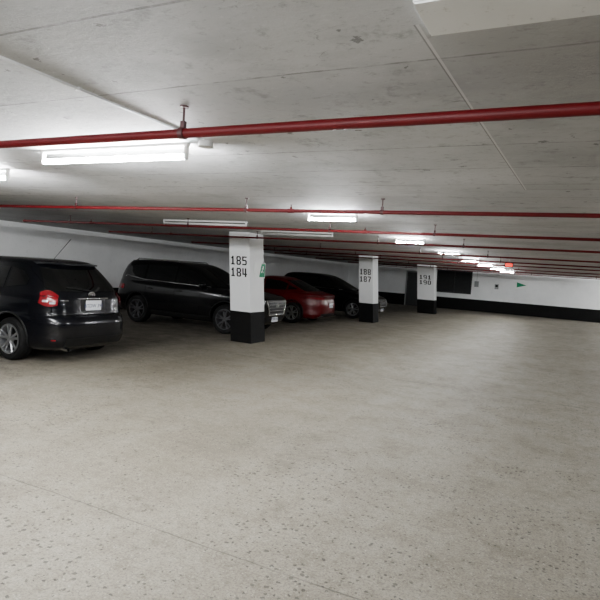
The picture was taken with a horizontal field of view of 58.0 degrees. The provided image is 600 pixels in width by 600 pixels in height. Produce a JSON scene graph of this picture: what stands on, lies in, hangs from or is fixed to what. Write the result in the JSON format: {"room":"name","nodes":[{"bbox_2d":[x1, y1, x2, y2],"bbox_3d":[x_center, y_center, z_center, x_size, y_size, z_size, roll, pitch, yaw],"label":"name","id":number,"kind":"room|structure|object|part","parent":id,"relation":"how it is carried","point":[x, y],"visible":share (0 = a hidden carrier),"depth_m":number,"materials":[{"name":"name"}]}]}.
{"room":"parking garage","nodes":[
{"label":"parking garage","id":0,"kind":"room"},
{"bbox_2d":[0,220,348,287],"bbox_3d":[-5.658,-0.919,18.111,0.200,2.400,39.900,6,3,26],"label":"wall","id":1,"kind":"structure","parent":0,"point":[112,254],"depth_m":17.28,"materials":[{"name":"white paint"}]},
{"bbox_2d":[0,303,599,599],"bbox_3d":[4.620,1.385,13.081,23.400,0.200,39.900,6,3,26],"label":"floor","id":2,"kind":"structure","parent":0,"point":[448,454],"depth_m":4.66,"materials":[{"name":"concrete"}]},
{"bbox_2d":[0,239,122,359],"bbox_3d":[-5.110,-0.168,9.456,4.349,1.904,2.001,6,3,26],"label":"car","id":3,"kind":"object","parent":2,"relation":"on","point":[46,303],"visible":1,"depth_m":8.21,"materials":[{"name":"black paint"}]},
{"bbox_2d":[38,290,57,306],"bbox_3d":[-3.724,-0.024,8.007,0.275,0.241,0.087,4,3,-10],"label":"tail lamp","id":4,"kind":"object","parent":3,"relation":"attached to","point":[46,298],"depth_m":8.00,"materials":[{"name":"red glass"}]},
{"bbox_3d":[-3.261,0.084,8.548,0.012,0.152,0.304,6,3,26],"label":"license plate","id":5,"kind":"part","parent":3,"relation":"part of","materials":[{"name":"white metal"}]},
{"bbox_2d":[117,258,286,333],"bbox_3d":[-2.675,-0.163,14.478,4.770,1.704,2.077,6,3,26],"label":"car","id":6,"kind":"object","parent":2,"relation":"on","point":[176,289],"visible":0.81,"depth_m":13.77,"materials":[{"name":"black paint"}]},
{"bbox_3d":[-3.751,-1.039,14.301,1.700,0.093,0.028,6,3,26],"label":"roof rail","id":7,"kind":"part","parent":6,"relation":"part of","materials":[{"name":"silver metal"}]},
{"bbox_3d":[-3.436,-0.506,13.908,2.806,0.157,0.107,6,3,26],"label":"window trim","id":8,"kind":"part","parent":6,"relation":"part of","materials":[{"name":"silver metal"}]},
{"bbox_3d":[-3.057,0.381,13.695,1.900,0.130,0.094,6,3,26],"label":"sill","id":9,"kind":"part","parent":6,"relation":"part of","materials":[{"name":"black plastic"}]},
{"bbox_2d":[199,282,205,287],"bbox_3d":[-2.393,-0.370,13.305,0.150,0.150,0.230,6,3,26],"label":"mirror","id":10,"kind":"object","parent":6,"relation":"attached to","point":[202,284],"depth_m":13.25,"materials":[{"name":"black paint"}]},
{"bbox_2d":[266,300,285,315],"bbox_3d":[-0.585,0.196,13.453,0.063,0.380,0.986,6,3,26],"label":"grille","id":11,"kind":"object","parent":6,"relation":"attached to","point":[273,307],"depth_m":13.38,"materials":[{"name":"silver metal"}]},
{"bbox_2d":[229,232,264,343],"bbox_3d":[-1.178,-0.278,12.082,0.703,2.400,0.676,6,3,26],"label":"concrete column","id":12,"kind":"structure","parent":2,"relation":"on","point":[247,321],"depth_m":11.84,"materials":[{"name":"white paint"}]},
{"bbox_2d":[254,262,265,277],"bbox_3d":[-0.886,-0.656,12.027,0.028,0.340,0.460,6,3,26],"label":"exit sign","id":13,"kind":"object","parent":12,"relation":"attached to","point":[259,269],"visible":1,"depth_m":12.02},
{"bbox_2d":[264,276,336,322],"bbox_3d":[-1.040,-0.122,18.356,4.599,1.440,1.921,6,3,26],"label":"car","id":14,"kind":"object","parent":2,"relation":"on","point":[303,300],"visible":0.57,"depth_m":17.09,"materials":[{"name":"red paint"}]},
{"bbox_2d":[306,297,324,299],"bbox_3d":[0.497,-0.041,16.905,0.604,0.070,0.090,3,3,-15],"label":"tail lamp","id":15,"kind":"object","parent":14,"relation":"attached to","point":[307,298],"depth_m":16.87,"materials":[{"name":"red plastic"}]},
{"bbox_2d":[284,272,386,318],"bbox_3d":[1.176,-0.238,21.777,4.613,1.620,1.996,6,3,26],"label":"car","id":16,"kind":"object","parent":2,"relation":"on","point":[346,299],"visible":0.59,"depth_m":20.83,"materials":[{"name":"black paint"}]},
{"bbox_2d":[378,299,386,307],"bbox_3d":[3.169,0.117,20.800,0.128,0.325,0.987,6,3,26],"label":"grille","id":17,"kind":"object","parent":16,"relation":"attached to","point":[382,303],"depth_m":20.67,"materials":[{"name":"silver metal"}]},
{"bbox_2d":[359,255,377,322],"bbox_3d":[2.473,-0.415,19.479,0.703,2.400,0.676,6,3,26],"label":"concrete column","id":18,"kind":"structure","parent":2,"relation":"on","point":[368,268],"depth_m":19.23,"materials":[{"name":"white paint"}]},
{"bbox_2d":[417,264,436,313],"bbox_3d":[6.324,-0.541,26.944,1.003,2.400,0.676,6,3,26],"label":"concrete column","id":19,"kind":"structure","parent":2,"relation":"on","point":[426,276],"depth_m":26.68,"materials":[{"name":"white paint"}]},
{"bbox_2d":[0,0,599,277],"bbox_3d":[4.804,-1.205,12.943,23.400,0.200,39.900,6,3,26],"label":"ceiling","id":20,"kind":"structure","parent":0,"point":[232,62],"depth_m":2.73,"materials":[{"name":"paint"}]},
{"bbox_2d":[0,168,10,179],"bbox_3d":[-3.282,-1.216,5.278,1.340,0.104,0.040,6,3,26],"label":"tube light","id":21,"kind":"object","parent":20,"relation":"attached to","point":[6,170],"visible":1,"depth_m":4.99,"materials":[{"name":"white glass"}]},
{"bbox_2d":[0,55,200,139],"bbox_3d":[-1.019,-0.946,2.381,0.036,0.013,1.900,6,3,26],"label":"conduit","id":22,"kind":"object","parent":20,"relation":"attached to","point":[75,88],"visible":1,"depth_m":2.43,"materials":[{"name":"white metal"}]},
{"bbox_2d":[40,142,190,164],"bbox_3d":[-1.295,-0.989,3.677,1.340,0.104,0.040,6,3,26],"label":"tube light","id":23,"kind":"object","parent":20,"relation":"attached to","point":[186,145],"visible":1,"depth_m":3.62,"materials":[{"name":"white plastic"}]},
{"bbox_2d":[163,219,247,226],"bbox_3d":[-1.660,-1.330,9.327,1.760,0.079,0.040,6,3,26],"label":"tube light","id":24,"kind":"object","parent":20,"relation":"attached to","point":[164,220],"visible":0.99,"depth_m":9.28,"materials":[{"name":"white plastic"}]},
{"bbox_2d":[198,140,213,148],"bbox_3d":[-0.577,-0.955,3.323,0.100,0.033,0.100,6,3,26],"label":"junction box","id":25,"kind":"object","parent":20,"relation":"attached to","point":[205,144],"visible":1,"depth_m":3.29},
{"bbox_3d":[-0.578,-0.941,3.324,0.100,0.005,0.100,6,3,26],"label":"plate","id":26,"kind":"part","parent":25,"relation":"part of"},
{"bbox_2d":[261,230,333,236],"bbox_3d":[-0.081,-1.275,10.389,1.560,0.079,0.040,6,3,26],"label":"tube light","id":27,"kind":"object","parent":20,"relation":"attached to","point":[261,230],"visible":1,"depth_m":10.36,"materials":[{"name":"white plastic"}]},
{"bbox_2d":[0,101,599,148],"bbox_3d":[-1.929,-0.985,3.276,19.500,0.159,0.058,6,3,26],"label":"pipe","id":28,"kind":"object","parent":20,"relation":"hanging from","point":[579,109],"visible":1,"depth_m":2.24,"materials":[{"name":"red metal"}]},
{"bbox_2d":[0,197,599,217],"bbox_3d":[-0.628,-1.036,5.912,19.500,0.155,0.050,6,3,26],"label":"pipe","id":29,"kind":"object","parent":20,"relation":"hanging from","point":[382,211],"visible":1,"depth_m":5.39,"materials":[{"name":"red metal"}]},
{"bbox_2d":[23,215,599,241],"bbox_3d":[1.771,-0.940,7.306,16.420,0.155,0.050,6,3,26],"label":"pipe","id":30,"kind":"object","parent":20,"relation":"hanging from","point":[329,230],"visible":1,"depth_m":7.84,"materials":[{"name":"red metal"}]},
{"bbox_2d":[307,213,358,221],"bbox_3d":[0.397,-1.031,6.700,0.680,0.104,0.040,6,3,26],"label":"tube light","id":31,"kind":"object","parent":20,"relation":"attached to","point":[356,215],"visible":0.85,"depth_m":6.68,"materials":[{"name":"white plastic"}]},
{"bbox_2d":[108,230,599,253],"bbox_3d":[2.776,-0.978,9.341,16.420,0.155,0.050,6,3,26],"label":"pipe","id":32,"kind":"object","parent":20,"relation":"hanging from","point":[109,231],"visible":0.99,"depth_m":9.99,"materials":[{"name":"red metal"}]},
{"bbox_2d":[191,241,599,262],"bbox_3d":[4.183,-1.031,12.193,16.420,0.155,0.050,6,3,26],"label":"pipe","id":33,"kind":"object","parent":20,"relation":"hanging from","point":[419,252],"visible":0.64,"depth_m":12.74,"materials":[{"name":"red metal"}]},
{"bbox_2d":[395,238,424,243],"bbox_3d":[2.034,-1.092,10.017,0.560,0.104,0.040,6,3,26],"label":"tube light","id":34,"kind":"object","parent":20,"relation":"attached to","point":[396,241],"visible":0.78,"depth_m":9.98,"materials":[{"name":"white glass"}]},
{"bbox_2d":[263,247,599,267],"bbox_3d":[5.333,-1.074,14.524,16.420,0.155,0.050,6,3,26],"label":"pipe","id":35,"kind":"object","parent":20,"relation":"hanging from","point":[289,250],"visible":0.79,"depth_m":15.18,"materials":[{"name":"red metal"}]},
{"bbox_2d":[274,252,599,270],"bbox_3d":[6.395,-1.114,16.676,16.420,0.155,0.050,6,3,26],"label":"pipe","id":36,"kind":"object","parent":20,"relation":"hanging from","point":[274,252],"visible":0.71,"depth_m":17.54,"materials":[{"name":"red metal"}]},
{"bbox_2d":[316,257,599,274],"bbox_3d":[8.033,-1.175,19.993,16.420,0.155,0.050,6,3,26],"label":"pipe","id":37,"kind":"object","parent":20,"relation":"hanging from","point":[316,257],"visible":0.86,"depth_m":20.64,"materials":[{"name":"red metal"}]},
{"bbox_2d":[348,262,599,277],"bbox_3d":[9.758,-1.240,23.490,16.420,0.155,0.050,6,3,26],"label":"pipe","id":38,"kind":"object","parent":20,"relation":"hanging from","point":[348,262],"visible":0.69,"depth_m":24.16,"materials":[{"name":"red metal"}]},
{"bbox_2d":[378,264,599,279],"bbox_3d":[11.528,-1.306,27.076,16.420,0.155,0.050,6,3,26],"label":"pipe","id":39,"kind":"object","parent":20,"relation":"hanging from","point":[396,264],"visible":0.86,"depth_m":27.60,"materials":[{"name":"red metal"}]},
{"bbox_2d":[413,0,599,35],"bbox_3d":[1.965,-0.638,0.719,3.630,0.028,0.210,6,3,26],"label":"ceiling beam","id":40,"kind":"structure","parent":20,"relation":"attached to","point":[440,17],"depth_m":1.44,"materials":[{"name":"paint"}]},
{"bbox_2d":[504,260,513,267],"bbox_3d":[6.004,-1.047,15.529,0.240,0.220,0.064,6,3,26],"label":"light","id":41,"kind":"object","parent":20,"relation":"hanging from","point":[511,265],"visible":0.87,"depth_m":15.51,"materials":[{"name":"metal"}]},
{"bbox_2d":[348,263,599,309],"bbox_3d":[13.495,-0.239,30.810,23.000,2.400,0.200,6,3,26],"label":"wall","id":42,"kind":"structure","parent":0,"point":[562,291],"depth_m":31.20,"materials":[{"name":"white paint"}]},
{"bbox_2d":[404,271,416,305],"bbox_3d":[7.069,-0.729,33.794,1.000,2.150,0.095,6,3,26],"label":"door","id":43,"kind":"structure","parent":42,"relation":"in","point":[410,298],"depth_m":33.87,"materials":[{"name":"black metal"}]},
{"bbox_2d":[436,269,472,293],"bbox_3d":[9.315,-1.118,32.689,2.060,1.400,0.100,6,3,26],"label":"air vent","id":44,"kind":"object","parent":42,"relation":"in","point":[448,281],"visible":0.86,"depth_m":32.66,"materials":[{"name":"metal"}]},
{"bbox_2d":[474,272,478,286],"bbox_3d":[10.506,-1.248,32.105,0.240,0.950,0.090,6,3,26],"label":"switch box","id":45,"kind":"object","parent":42,"relation":"attached to","point":[476,284],"visible":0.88,"depth_m":32.08,"materials":[{"name":"grey metal"}]},
{"bbox_2d":[378,291,599,322],"bbox_3d":[13.394,0.610,30.757,22.988,0.700,0.012,6,3,26],"label":"baseboard","id":46,"kind":"structure","parent":42,"relation":"attached to","point":[544,311],"depth_m":31.34,"materials":[{"name":"black paint"}]},
{"bbox_2d":[515,281,527,288],"bbox_3d":[12.726,-0.849,31.058,0.680,0.440,0.014,6,3,26],"label":"arrow sign","id":47,"kind":"object","parent":42,"relation":"attached to","point":[519,284],"visible":1,"depth_m":31.05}
]}

